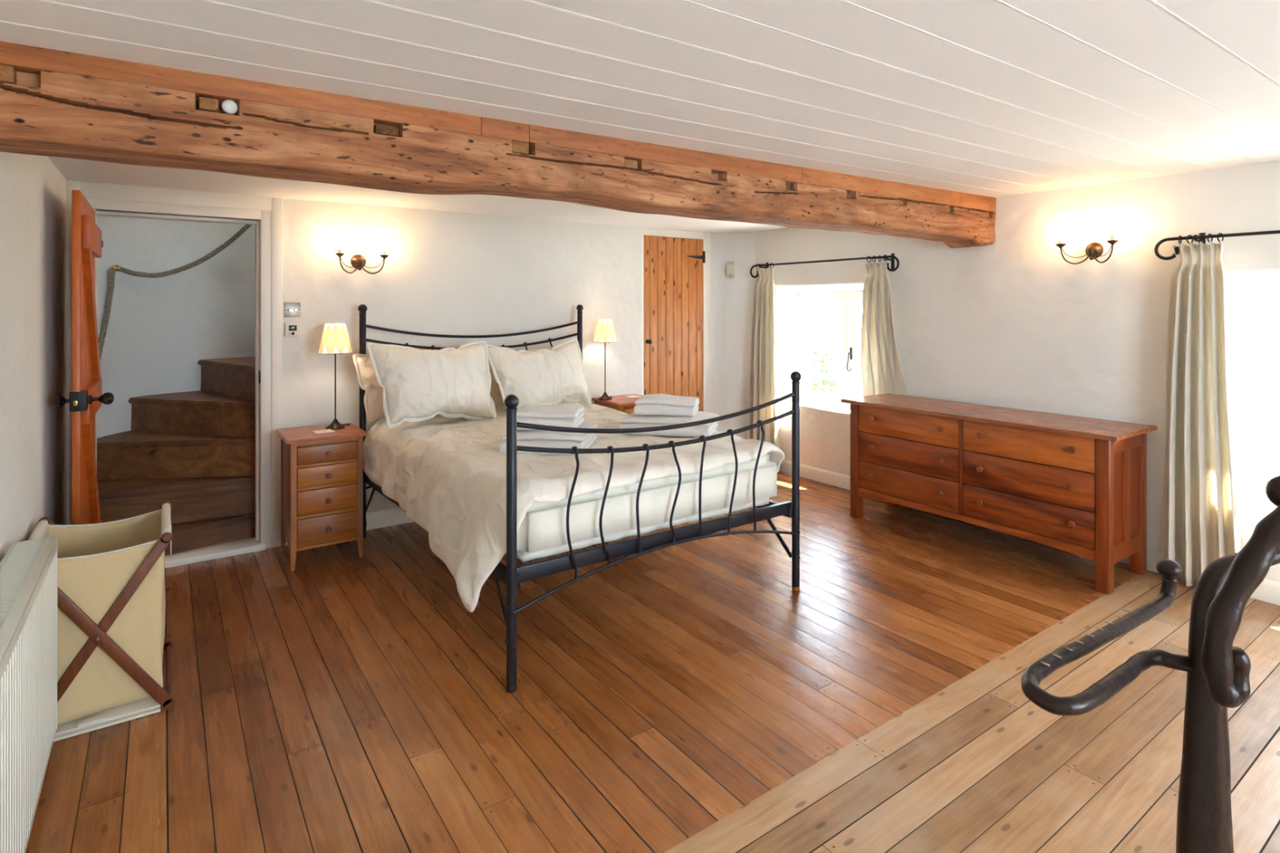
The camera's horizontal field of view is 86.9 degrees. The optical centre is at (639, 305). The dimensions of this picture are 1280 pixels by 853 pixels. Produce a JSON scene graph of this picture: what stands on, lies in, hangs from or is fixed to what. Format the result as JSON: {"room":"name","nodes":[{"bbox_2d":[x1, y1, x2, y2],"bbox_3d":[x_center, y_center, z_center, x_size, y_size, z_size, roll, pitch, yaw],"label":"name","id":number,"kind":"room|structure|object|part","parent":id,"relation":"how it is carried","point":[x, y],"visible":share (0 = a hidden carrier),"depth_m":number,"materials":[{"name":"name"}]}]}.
{"room":"bedroom","nodes":[
{"label":"bedroom","id":0,"kind":"room"},
{"bbox_2d":[0,151,66,562],"bbox_3d":[-0.998,0.285,0.703,0.001,2.370,7.100,0,0,-35],"label":"wall","id":1,"kind":"structure","parent":0,"point":[33,190],"depth_m":2.58,"materials":[{"name":"paint"}]},
{"bbox_2d":[0,535,57,852],"bbox_3d":[-1.421,1.070,1.416,0.128,0.640,1.852,0,0,-35],"label":"radiator","id":2,"kind":"object","parent":1,"relation":"attached to","point":[28,568],"visible":1,"depth_m":1.76,"materials":[{"name":"white metal"}]},
{"bbox_2d":[0,535,57,680],"bbox_3d":[-1.413,0.772,1.421,0.108,0.045,1.852,0,0,-35],"label":"grille","id":3,"kind":"object","parent":2,"relation":"attached to","point":[24,569],"depth_m":1.83,"materials":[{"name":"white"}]},
{"bbox_2d":[97,215,254,438],"bbox_3d":[-2.630,-0.115,4.593,2.093,3.170,1.099,0,0,-35],"label":"wall","id":4,"kind":"structure","parent":0,"point":[158,330],"depth_m":4.66,"materials":[{"name":"paint"}]},
{"bbox_2d":[98,224,252,363],"bbox_3d":[-3.099,-0.101,4.621,0.222,1.518,1.224,0,0,33],"label":"handrail","id":5,"kind":"object","parent":4,"relation":"attached to","point":[113,268],"visible":0.7,"depth_m":4.39,"materials":[{"name":"beige fabric"}]},
{"bbox_2d":[95,198,641,513],"bbox_3d":[-1.565,0.285,4.605,3.770,2.370,0.130,0,0,-35],"label":"wall","id":6,"kind":"structure","parent":0,"point":[442,273],"depth_m":4.67,"materials":[{"name":"paint"}]},
{"bbox_2d":[53,189,114,524],"bbox_3d":[-2.630,0.468,3.244,0.203,1.925,0.867,0,0,-35],"label":"door","id":7,"kind":"structure","parent":6,"relation":"in","point":[86,396],"depth_m":2.96,"materials":[{"name":"orange wood"}]},
{"bbox_3d":[-2.472,0.410,2.898,0.063,0.053,0.053,0,0,-35],"label":"knob","id":8,"kind":"part","parent":7,"relation":"part of","materials":[{"name":"black metal"}]},
{"bbox_3d":[-2.366,0.410,2.973,0.084,0.055,0.055,0,0,-35],"label":"knob","id":9,"kind":"part","parent":7,"relation":"part of","materials":[{"name":"black metal"}]},
{"bbox_2d":[66,179,282,568],"bbox_3d":[-2.605,0.398,3.850,1.000,2.104,0.185,0,0,-35],"label":"door frame","id":10,"kind":"structure","parent":6,"relation":"attached to","point":[265,213],"depth_m":4.02,"materials":[{"name":"white paint"}]},
{"bbox_3d":[-2.274,0.427,4.053,0.016,0.075,0.045,0,0,-35],"label":"strike plate","id":11,"kind":"part","parent":10,"relation":"part of","materials":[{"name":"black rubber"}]},
{"bbox_2d":[284,302,300,317],"bbox_3d":[-2.119,0.026,4.122,0.090,0.088,0.024,0,0,-35],"label":"dimmer switch","id":12,"kind":"object","parent":6,"relation":"attached to","point":[291,309],"visible":1,"depth_m":4.12,"materials":[{"name":"metal"}]},
{"bbox_2d":[284,322,299,336],"bbox_3d":[-2.118,0.145,4.116,0.080,0.082,0.035,0,0,-35],"label":"thermostat","id":13,"kind":"object","parent":6,"relation":"attached to","point":[291,329],"visible":1,"depth_m":4.11,"materials":[{"name":"white plastic"}]},
{"bbox_2d":[285,507,413,545],"bbox_3d":[-1.069,1.397,4.864,2.660,0.106,0.019,0,0,-35],"label":"baseboard","id":14,"kind":"structure","parent":6,"relation":"attached to","point":[388,517],"depth_m":4.43,"materials":[{"name":"white paint"}]},
{"bbox_2d":[334,235,388,274],"bbox_3d":[-1.772,-0.318,4.292,0.323,0.232,0.143,0,0,-35],"label":"wall sconce","id":15,"kind":"object","parent":6,"relation":"attached to","point":[357,261],"visible":1,"depth_m":4.32,"materials":[{"name":"brown metal"}]},
{"bbox_2d":[336,235,342,253],"bbox_3d":[-1.856,-0.374,4.180,0.037,0.119,0.037,0,0,-35],"label":"bulb","id":16,"kind":"object","parent":15,"relation":"on","point":[340,242],"depth_m":4.17,"materials":[{"name":"white glass"}]},
{"bbox_3d":[-1.823,-0.256,4.244,0.016,0.108,0.152,0,0,24],"label":"arm","id":17,"kind":"part","parent":15,"relation":"part of","materials":[{"name":"brown metal"}]},
{"bbox_3d":[-1.710,-0.256,4.324,0.152,0.108,0.016,0,0,-5],"label":"arm","id":18,"kind":"part","parent":15,"relation":"part of","materials":[{"name":"brown metal"}]},
{"bbox_2d":[381,238,387,254],"bbox_3d":[-1.638,-0.374,4.333,0.037,0.119,0.037,0,0,-35],"label":"bulb","id":19,"kind":"object","parent":15,"relation":"on","point":[384,246],"depth_m":4.32,"materials":[{"name":"white glass"}]},
{"bbox_2d":[0,0,1279,233],"bbox_3d":[0.948,-0.675,2.143,5.140,0.062,7.210,0,0,-35],"label":"ceiling","id":20,"kind":"structure","parent":0,"point":[988,98],"depth_m":1.95,"materials":[{"name":"paint"}]},
{"bbox_2d":[0,40,995,248],"bbox_3d":[0.269,-0.558,3.105,4.940,0.345,0.255,0,0,-35],"label":"ceiling beam","id":21,"kind":"structure","parent":20,"relation":"attached to","point":[54,103],"depth_m":2.23,"materials":[{"name":"brown wood"}]},
{"bbox_2d":[25,471,1279,852],"bbox_3d":[0.974,1.450,2.107,5.040,0.001,7.120,0,0,-35],"label":"floor","id":22,"kind":"structure","parent":0,"point":[683,697],"depth_m":2.44,"materials":[{"name":"brown wood"}]},
{"bbox_2d":[28,500,174,742],"bbox_3d":[-1.998,1.132,2.522,0.428,0.630,0.534,0,0,-35],"label":"laundry hamper","id":23,"kind":"object","parent":22,"relation":"on","point":[112,640],"visible":0.73,"depth_m":2.37,"materials":[{"name":"beige fabric"}]},
{"bbox_3d":[-1.983,1.435,2.496,0.347,0.023,0.464,0,0,-35],"label":"board","id":24,"kind":"part","parent":23,"relation":"part of","materials":[{"name":"wood"}]},
{"bbox_3d":[-1.845,0.833,2.633,0.031,0.031,0.529,0,0,-35],"label":"rail","id":25,"kind":"part","parent":23,"relation":"part of","materials":[{"name":"brown wood"}]},
{"bbox_3d":[-1.834,1.428,2.629,0.016,0.016,0.500,0,0,-35],"label":"foot rail","id":26,"kind":"part","parent":23,"relation":"part of","materials":[{"name":"brown wood"}]},
{"bbox_2d":[275,422,368,571],"bbox_3d":[-1.853,1.090,3.932,0.425,0.720,0.418,0,0,-35],"label":"chest","id":27,"kind":"object","parent":22,"relation":"on","point":[322,475],"visible":1,"depth_m":3.80,"materials":[{"name":"brown wood"}]},
{"bbox_3d":[-2.100,1.100,3.988,0.030,0.700,0.030,0,0,-35],"label":"leg","id":28,"kind":"part","parent":27,"relation":"part of","materials":[{"name":"brown wood"}]},
{"bbox_3d":[-2.001,1.048,3.843,0.012,0.595,0.361,0,0,-35],"label":"panel","id":29,"kind":"part","parent":27,"relation":"part of","materials":[{"name":"brown wood"}]},
{"bbox_3d":[-1.897,1.100,3.701,0.030,0.700,0.030,0,0,-35],"label":"leg","id":30,"kind":"part","parent":27,"relation":"part of","materials":[{"name":"brown wood"}]},
{"bbox_2d":[311,429,335,434],"bbox_3d":[-1.823,0.726,3.896,0.100,0.007,0.090,0,0,-42],"label":"coaster","id":31,"kind":"object","parent":27,"relation":"on","point":[324,431],"visible":1,"depth_m":3.88,"materials":[{"name":"beige paper"}]},
{"bbox_3d":[-1.756,0.828,3.798,0.309,0.101,0.034,0,0,-35],"label":"drawer","id":32,"kind":"part","parent":27,"relation":"part of","materials":[{"name":"brown wood"}]},
{"bbox_3d":[-1.756,0.950,3.798,0.309,0.111,0.034,0,0,-35],"label":"drawer","id":33,"kind":"part","parent":27,"relation":"part of","materials":[{"name":"brown wood"}]},
{"bbox_3d":[-1.756,1.090,3.798,0.309,0.137,0.034,0,0,-35],"label":"drawer","id":34,"kind":"part","parent":27,"relation":"part of","materials":[{"name":"brown wood"}]},
{"bbox_3d":[-1.756,1.253,3.798,0.309,0.157,0.034,0,0,-35],"label":"drawer","id":35,"kind":"part","parent":27,"relation":"part of","materials":[{"name":"brown wood"}]},
{"bbox_3d":[-1.738,0.828,3.773,0.029,0.029,0.027,0,0,-35],"label":"knob","id":36,"kind":"part","parent":27,"relation":"part of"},
{"bbox_3d":[-1.738,0.950,3.773,0.029,0.029,0.027,0,0,-35],"label":"knob","id":37,"kind":"part","parent":27,"relation":"part of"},
{"bbox_3d":[-1.738,1.090,3.773,0.029,0.029,0.027,0,0,-35],"label":"knob","id":38,"kind":"part","parent":27,"relation":"part of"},
{"bbox_3d":[-1.738,1.253,3.773,0.029,0.029,0.027,0,0,-35],"label":"knob","id":39,"kind":"part","parent":27,"relation":"part of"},
{"bbox_2d":[318,323,351,430],"bbox_3d":[-1.817,0.418,4.029,0.184,0.622,0.195,0,0,-35],"label":"table lamp","id":40,"kind":"object","parent":27,"relation":"on","point":[335,340],"visible":0.99,"depth_m":3.97,"materials":[{"name":"fabric"}]},
{"bbox_3d":[-1.814,0.474,4.025,0.008,0.410,0.008,0,0,-35],"label":"stem","id":41,"kind":"part","parent":40,"relation":"part of","materials":[{"name":"brown metal"}]},
{"bbox_3d":[-1.814,0.195,4.025,0.180,0.174,0.180,0,0,-35],"label":"lamp shade","id":42,"kind":"part","parent":40,"relation":"part of","materials":[{"name":"beige fabric"}]},
{"bbox_3d":[-1.617,1.100,3.899,0.030,0.700,0.030,0,0,-35],"label":"leg","id":43,"kind":"part","parent":27,"relation":"part of","materials":[{"name":"brown wood"}]},
{"bbox_2d":[358,304,801,693],"bbox_3d":[-0.470,0.720,3.838,1.674,1.460,2.231,0,0,-35],"label":"frame","id":44,"kind":"object","parent":22,"relation":"on","point":[512,575],"visible":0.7,"depth_m":2.97,"materials":[{"name":"black metal"}]},
{"bbox_3d":[-1.735,0.736,4.228,0.040,1.392,0.040,0,0,-35],"label":"post","id":45,"kind":"part","parent":44,"relation":"part of","materials":[{"name":"black metal"}]},
{"bbox_3d":[-1.089,1.065,3.401,0.030,0.076,2.086,0,0,-37],"label":"rail","id":46,"kind":"part","parent":44,"relation":"part of","materials":[{"name":"black metal"}]},
{"bbox_3d":[-0.484,0.908,2.547,0.038,1.048,0.038,0,0,-35],"label":"post","id":47,"kind":"part","parent":44,"relation":"part of","materials":[{"name":"black metal"}]},
{"bbox_3d":[-0.457,0.736,5.130,0.040,1.392,0.040,0,0,-35],"label":"post","id":48,"kind":"part","parent":44,"relation":"part of","materials":[{"name":"black metal"}]},
{"bbox_2d":[516,453,777,562],"bbox_3d":[-0.471,0.890,3.841,1.525,0.261,2.029,0,0,-35],"label":"mattress","id":49,"kind":"object","parent":44,"relation":"on","point":[542,532],"visible":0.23,"depth_m":2.96,"materials":[{"name":"white fabric"}]},
{"bbox_2d":[363,402,784,612],"bbox_3d":[-0.461,0.944,3.831,1.760,0.523,2.072,0,0,-35],"label":"duvet","id":50,"kind":"object","parent":49,"relation":"on","point":[448,475],"visible":0.61,"depth_m":3.13,"materials":[{"name":"beige fabric"}]},
{"bbox_2d":[352,353,448,422],"bbox_3d":[-1.430,0.509,4.280,0.714,0.432,0.156,0,0,-37],"label":"pillow","id":51,"kind":"object","parent":50,"relation":"on","point":[373,396],"visible":0.16,"depth_m":4.10,"materials":[{"name":"fabric"}]},
{"bbox_2d":[367,340,496,428],"bbox_3d":[-1.237,0.473,4.093,0.750,0.514,0.331,0,0,-35],"label":"pillow","id":52,"kind":"object","parent":50,"relation":"on","point":[416,384],"visible":1,"depth_m":3.98,"materials":[{"name":"beige fabric"}]},
{"bbox_2d":[488,346,563,408],"bbox_3d":[-0.843,0.509,4.694,0.694,0.435,0.167,0,0,-35],"label":"pillow","id":53,"kind":"object","parent":50,"relation":"on","point":[495,393],"visible":0.04,"depth_m":4.54,"materials":[{"name":"fabric"}]},
{"bbox_2d":[486,338,591,408],"bbox_3d":[-0.662,0.478,4.525,0.703,0.481,0.325,0,0,-35],"label":"pillow","id":54,"kind":"object","parent":50,"relation":"on","point":[540,376],"visible":0.88,"depth_m":4.42,"materials":[{"name":"beige fabric"}]},
{"bbox_2d":[499,421,598,454],"bbox_3d":[-0.445,0.658,3.407,0.402,0.100,0.451,0,0,7],"label":"folded towel","id":55,"kind":"object","parent":50,"relation":"on","point":[537,438],"visible":0.63,"depth_m":3.22,"materials":[{"name":"white fabric"}]},
{"bbox_2d":[516,404,584,430],"bbox_3d":[-0.468,0.564,3.438,0.333,0.091,0.328,0,0,4],"label":"folded towel","id":56,"kind":"object","parent":55,"relation":"on","point":[560,415],"visible":0.86,"depth_m":3.31,"materials":[{"name":"white fabric"}]},
{"bbox_2d":[619,410,719,437],"bbox_3d":[0.174,0.660,3.830,0.502,0.095,0.392,0,0,15],"label":"folded towel","id":57,"kind":"object","parent":50,"relation":"on","point":[632,420],"visible":0.69,"depth_m":3.68,"materials":[{"name":"white fabric"}]},
{"bbox_2d":[633,393,699,416],"bbox_3d":[0.157,0.567,3.879,0.342,0.094,0.290,0,0,11],"label":"folded towel","id":58,"kind":"object","parent":57,"relation":"on","point":[658,404],"visible":1,"depth_m":3.77,"materials":[{"name":"white fabric"}]},
{"bbox_3d":[0.138,1.032,3.022,1.544,0.058,0.026,0,0,-35],"label":"rail","id":59,"kind":"part","parent":44,"relation":"part of","materials":[{"name":"black metal"}]},
{"bbox_3d":[0.149,1.065,4.275,0.030,0.076,2.086,0,0,-37],"label":"rail","id":60,"kind":"part","parent":44,"relation":"part of","materials":[{"name":"black metal"}]},
{"bbox_3d":[0.794,0.908,3.449,0.038,1.048,0.038,0,0,-35],"label":"post","id":61,"kind":"part","parent":44,"relation":"part of","materials":[{"name":"black metal"}]},
{"bbox_2d":[591,393,643,413],"bbox_3d":[-0.096,1.090,5.315,0.425,0.720,0.418,0,0,-35],"label":"nightstand","id":62,"kind":"object","parent":22,"relation":"on","point":[619,402],"visible":0.12,"depth_m":5.16,"materials":[{"name":"brown wood"}]},
{"bbox_2d":[593,319,617,399],"bbox_3d":[-0.274,0.418,5.272,0.184,0.622,0.195,0,0,-35],"label":"table lamp","id":63,"kind":"object","parent":62,"relation":"on","point":[605,333],"visible":1,"depth_m":5.21,"materials":[{"name":"beige fabric"}]},
{"bbox_3d":[-0.272,0.474,5.269,0.008,0.410,0.008,0,0,-35],"label":"stem","id":64,"kind":"part","parent":63,"relation":"part of","materials":[{"name":"brown metal"}]},
{"bbox_3d":[-0.272,0.195,5.269,0.180,0.174,0.180,0,0,-35],"label":"lamp shade","id":65,"kind":"part","parent":63,"relation":"part of","materials":[{"name":"fabric"}]},
{"bbox_3d":[-0.244,1.048,5.226,0.012,0.595,0.361,0,0,-35],"label":"panel","id":66,"kind":"part","parent":62,"relation":"part of","materials":[{"name":"brown wood"}]},
{"bbox_3d":[-0.141,1.100,5.084,0.030,0.700,0.030,0,0,-35],"label":"leg","id":67,"kind":"part","parent":62,"relation":"part of","materials":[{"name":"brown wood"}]},
{"bbox_3d":[0.001,0.828,5.181,0.309,0.101,0.034,0,0,-35],"label":"drawer","id":68,"kind":"part","parent":62,"relation":"part of","materials":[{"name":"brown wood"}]},
{"bbox_2d":[624,395,640,398],"bbox_3d":[-0.059,0.726,5.392,0.100,0.007,0.090,0,0,-41],"label":"coaster","id":69,"kind":"object","parent":62,"relation":"on","point":[631,396],"visible":0.94,"depth_m":5.39,"materials":[{"name":"beige"}]},
{"bbox_2d":[840,393,1157,595],"bbox_3d":[2.088,1.048,4.161,0.546,0.803,1.658,0,0,-35],"label":"dresser","id":70,"kind":"object","parent":22,"relation":"on","point":[1073,484],"visible":1,"depth_m":3.80,"materials":[{"name":"brown wood"}]},
{"bbox_3d":[1.492,1.060,4.655,0.062,0.781,0.062,0,0,-35],"label":"leg","id":71,"kind":"part","parent":70,"relation":"part of","materials":[{"name":"brown wood"}]},
{"bbox_3d":[1.544,1.137,4.507,0.035,0.036,0.037,0,0,-35],"label":"knob","id":72,"kind":"part","parent":70,"relation":"part of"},
{"bbox_3d":[1.544,0.943,4.507,0.035,0.036,0.037,0,0,-35],"label":"knob","id":73,"kind":"part","parent":70,"relation":"part of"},
{"bbox_3d":[1.544,0.750,4.507,0.035,0.036,0.037,0,0,-35],"label":"knob","id":74,"kind":"part","parent":70,"relation":"part of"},
{"bbox_3d":[1.840,1.060,4.901,0.062,0.781,0.062,0,0,-35],"label":"leg","id":75,"kind":"part","parent":70,"relation":"part of","materials":[{"name":"brown wood"}]},
{"bbox_3d":[1.704,1.150,4.328,0.021,0.183,0.709,0,0,-35],"label":"drawer","id":76,"kind":"part","parent":70,"relation":"part of","materials":[{"name":"brown wood"}]},
{"bbox_3d":[1.704,0.957,4.328,0.021,0.192,0.709,0,0,-35],"label":"drawer","id":77,"kind":"part","parent":70,"relation":"part of","materials":[{"name":"brown wood"}]},
{"bbox_3d":[1.704,0.763,4.328,0.021,0.182,0.709,0,0,-35],"label":"drawer","id":78,"kind":"part","parent":70,"relation":"part of","materials":[{"name":"brown wood"}]},
{"bbox_3d":[1.827,1.137,4.105,0.035,0.036,0.036,0,0,-35],"label":"knob","id":79,"kind":"part","parent":70,"relation":"part of","materials":[{"name":"brown wood"}]},
{"bbox_3d":[1.827,0.943,4.105,0.035,0.036,0.036,0,0,-35],"label":"knob","id":80,"kind":"part","parent":70,"relation":"part of","materials":[{"name":"brown wood"}]},
{"bbox_3d":[1.827,0.750,4.105,0.035,0.036,0.036,0,0,-35],"label":"knob","id":81,"kind":"part","parent":70,"relation":"part of","materials":[{"name":"brown wood"}]},
{"bbox_3d":[1.967,1.137,3.907,0.035,0.036,0.036,0,0,-35],"label":"knob","id":82,"kind":"part","parent":70,"relation":"part of","materials":[{"name":"brown wood"}]},
{"bbox_3d":[1.967,0.943,3.907,0.035,0.036,0.036,0,0,-35],"label":"knob","id":83,"kind":"part","parent":70,"relation":"part of","materials":[{"name":"brown wood"}]},
{"bbox_3d":[1.967,0.750,3.907,0.035,0.036,0.036,0,0,-35],"label":"knob","id":84,"kind":"part","parent":70,"relation":"part of","materials":[{"name":"brown wood"}]},
{"bbox_3d":[2.125,1.150,3.732,0.021,0.183,0.694,0,0,-35],"label":"drawer","id":85,"kind":"part","parent":70,"relation":"part of","materials":[{"name":"brown wood"}]},
{"bbox_3d":[2.125,0.957,3.732,0.021,0.192,0.694,0,0,-35],"label":"drawer","id":86,"kind":"part","parent":70,"relation":"part of","materials":[{"name":"brown wood"}]},
{"bbox_3d":[2.125,0.763,3.732,0.021,0.182,0.694,0,0,-35],"label":"drawer","id":87,"kind":"part","parent":70,"relation":"part of","materials":[{"name":"brown wood"}]},
{"bbox_3d":[2.245,1.137,3.514,0.035,0.036,0.036,0,0,-35],"label":"knob","id":88,"kind":"part","parent":70,"relation":"part of","materials":[{"name":"brown wood"}]},
{"bbox_3d":[2.245,0.943,3.514,0.035,0.036,0.036,0,0,-35],"label":"knob","id":89,"kind":"part","parent":70,"relation":"part of","materials":[{"name":"brown wood"}]},
{"bbox_3d":[2.245,0.750,3.514,0.035,0.036,0.036,0,0,-35],"label":"knob","id":90,"kind":"part","parent":70,"relation":"part of","materials":[{"name":"brown wood"}]},
{"bbox_3d":[2.357,1.060,3.429,0.062,0.781,0.062,0,0,-35],"label":"leg","id":91,"kind":"part","parent":70,"relation":"part of","materials":[{"name":"brown wood"}]},
{"bbox_3d":[2.535,0.983,3.547,0.388,0.615,0.014,0,0,-35],"label":"panel","id":92,"kind":"part","parent":70,"relation":"part of","materials":[{"name":"brown wood"}]},
{"bbox_3d":[2.539,0.993,3.541,0.368,0.645,0.024,0,0,-35],"label":"frame","id":93,"kind":"part","parent":70,"relation":"part of","materials":[{"name":"brown wood"}]},
{"bbox_3d":[2.706,1.060,3.675,0.062,0.781,0.062,0,0,-35],"label":"leg","id":94,"kind":"part","parent":70,"relation":"part of","materials":[{"name":"brown wood"}]},
{"bbox_2d":[1021,475,1279,852],"bbox_3d":[0.600,0.766,0.668,0.406,1.369,0.317,0,0,-35],"label":"iron stand","id":95,"kind":"object","parent":22,"relation":"on","point":[1218,672],"visible":1,"depth_m":0.68,"materials":[{"name":"metal"}]},
{"bbox_3d":[0.542,0.365,0.730,0.383,0.038,0.106,0,0,-35],"label":"looped arm","id":96,"kind":"part","parent":95,"relation":"part of","materials":[{"name":"metal"}]},
{"bbox_3d":[0.675,0.822,0.725,0.241,1.255,0.052,0,0,-16],"label":"post","id":97,"kind":"part","parent":95,"relation":"part of","materials":[{"name":"metal"}]},
{"bbox_2d":[646,231,755,439],"bbox_3d":[0.486,0.285,5.995,1.187,2.370,0.187,0,0,-28],"label":"wall","id":98,"kind":"structure","parent":0,"point":[731,299],"depth_m":6.24,"materials":[{"name":"paint"}]},
{"bbox_2d":[644,235,705,411],"bbox_3d":[0.315,0.422,5.893,0.672,2.035,0.083,0,0,-35],"label":"door","id":99,"kind":"structure","parent":98,"relation":"in","point":[673,266],"depth_m":5.90,"materials":[{"name":"brown wood"}]},
{"bbox_3d":[0.076,0.304,5.707,0.040,0.040,0.054,0,0,-35],"label":"knob","id":100,"kind":"part","parent":99,"relation":"part of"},
{"bbox_2d":[641,228,711,413],"bbox_3d":[0.305,0.393,5.918,0.798,2.115,0.040,0,0,-35],"label":"door frame","id":101,"kind":"structure","parent":98,"relation":"attached to","point":[705,237],"depth_m":6.09,"materials":[{"name":"white paint"}]},
{"bbox_2d":[726,262,734,278],"bbox_3d":[0.834,-0.330,6.238,0.072,0.150,0.068,0,0,8],"label":"sensor","id":102,"kind":"object","parent":98,"relation":"attached to","point":[730,265],"visible":1,"depth_m":6.21,"materials":[{"name":"beige plastic"}]},
{"bbox_2d":[755,160,1279,582],"bbox_3d":[3.176,0.285,3.495,0.360,2.370,6.850,0,0,-35],"label":"wall","id":103,"kind":"structure","parent":0,"point":[1009,322],"depth_m":4.09,"materials":[{"name":"paint"}]},
{"bbox_2d":[750,253,899,278],"bbox_3d":[1.468,-0.318,5.514,0.112,0.140,1.513,0,0,-35],"label":"curtain rod","id":104,"kind":"object","parent":103,"relation":"attached to","point":[892,256],"visible":0.94,"depth_m":5.27,"materials":[{"name":"black metal"}]},
{"bbox_2d":[746,262,780,471],"bbox_3d":[1.097,0.528,5.961,0.123,1.804,0.351,0,0,-32],"label":"curtain","id":105,"kind":"object","parent":104,"relation":"hanging from","point":[762,379],"visible":0.88,"depth_m":5.96,"materials":[{"name":"beige fabric"}]},
{"bbox_2d":[860,254,907,396],"bbox_3d":[1.806,0.528,4.988,0.103,1.804,0.480,0,0,-35],"label":"curtain","id":106,"kind":"object","parent":104,"relation":"hanging from","point":[881,366],"visible":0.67,"depth_m":5.02,"materials":[{"name":"beige fabric"}]},
{"bbox_2d":[797,290,862,409],"bbox_3d":[1.747,0.382,5.708,0.114,1.047,1.095,0,0,-35],"label":"window","id":107,"kind":"structure","parent":103,"relation":"in","point":[848,303],"depth_m":5.76,"materials":[{"name":"white paint"}]},
{"bbox_3d":[1.753,0.449,5.638,0.042,0.198,0.048,0,0,-35],"label":"handle","id":108,"kind":"part","parent":107,"relation":"part of","materials":[{"name":"black metal"}]},
{"bbox_2d":[780,459,1279,605],"bbox_3d":[2.993,1.397,3.426,0.019,0.106,6.750,0,0,-35],"label":"baseboard","id":109,"kind":"structure","parent":103,"relation":"attached to","point":[1268,591],"depth_m":5.31,"materials":[{"name":"white paint"}]},
{"bbox_2d":[1055,221,1118,264],"bbox_3d":[2.587,-0.357,3.893,0.143,0.232,0.323,0,0,-35],"label":"wall sconce","id":110,"kind":"object","parent":103,"relation":"attached to","point":[1093,250],"visible":1,"depth_m":3.90,"materials":[{"name":"brown metal"}]},
{"bbox_2d":[1057,225,1064,244],"bbox_3d":[2.475,-0.413,3.977,0.037,0.119,0.037,0,0,-35],"label":"candle","id":111,"kind":"object","parent":110,"relation":"on","point":[1060,233],"depth_m":3.97,"materials":[{"name":"beige wax"}]},
{"bbox_3d":[2.539,-0.295,3.944,0.152,0.108,0.016,0,0,24],"label":"arm","id":112,"kind":"part","parent":110,"relation":"part of","materials":[{"name":"brown metal"}]},
{"bbox_3d":[2.619,-0.295,3.831,0.016,0.108,0.152,0,0,-5],"label":"arm","id":113,"kind":"part","parent":110,"relation":"part of","materials":[{"name":"brown metal"}]},
{"bbox_2d":[1108,221,1116,239],"bbox_3d":[2.628,-0.413,3.760,0.037,0.119,0.037,0,0,-35],"label":"candle","id":114,"kind":"object","parent":110,"relation":"on","point":[1112,229],"depth_m":3.75,"materials":[{"name":"beige wax"}]},
{"bbox_2d":[1154,230,1279,260],"bbox_3d":[3.266,-0.310,2.956,0.122,0.140,1.668,0,0,-35],"label":"curtain rod","id":115,"kind":"object","parent":103,"relation":"attached to","point":[1196,237],"visible":0.93,"depth_m":3.47,"materials":[{"name":"black metal"}]},
{"bbox_2d":[1160,232,1240,586],"bbox_3d":[2.847,0.532,3.439,0.138,1.795,0.346,0,0,-35],"label":"curtain","id":116,"kind":"object","parent":115,"relation":"hanging from","point":[1201,526],"visible":0.91,"depth_m":3.44,"materials":[{"name":"beige fabric"}]},
{"bbox_2d":[1241,281,1279,475],"bbox_3d":[3.530,0.382,3.181,0.114,1.047,1.090,0,0,-35],"label":"window","id":117,"kind":"structure","parent":103,"relation":"in","point":[1260,300],"depth_m":3.55,"materials":[{"name":"white glass"}]},
{"label":"outside","id":118,"kind":"structure","parent":0,"visible":0},
{"bbox_3d":[11.357,1.950,14.130,25.150,0.200,50.000,0,0,-35],"label":"ground","id":119,"kind":"structure","parent":118,"visible":0},
{"bbox_2d":[812,342,837,394],"bbox_3d":[2.279,1.167,8.638,0.680,1.407,0.736,0,0,-35],"label":"shrub","id":120,"kind":"object","parent":119,"relation":"on","point":[829,384],"visible":0.51,"depth_m":8.47,"materials":[{"name":"green plant"}]},
{"bbox_2d":[812,313,1279,453],"bbox_3d":[4.752,1.025,11.306,0.480,1.750,19.000,0,0,-35],"label":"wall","id":121,"kind":"structure","parent":119,"relation":"on","point":[824,326],"depth_m":12.55,"materials":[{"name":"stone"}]},
{"label":"floor","id":122,"kind":"structure","parent":0,"visible":0},
{"bbox_2d":[97,356,254,555],"bbox_3d":[-2.752,0.708,4.520,1.078,1.544,1.989,0,0,32],"label":"staircase","id":123,"kind":"structure","parent":122,"relation":"on","point":[193,451],"depth_m":4.13,"materials":[{"name":"brown wood"}]}
]}

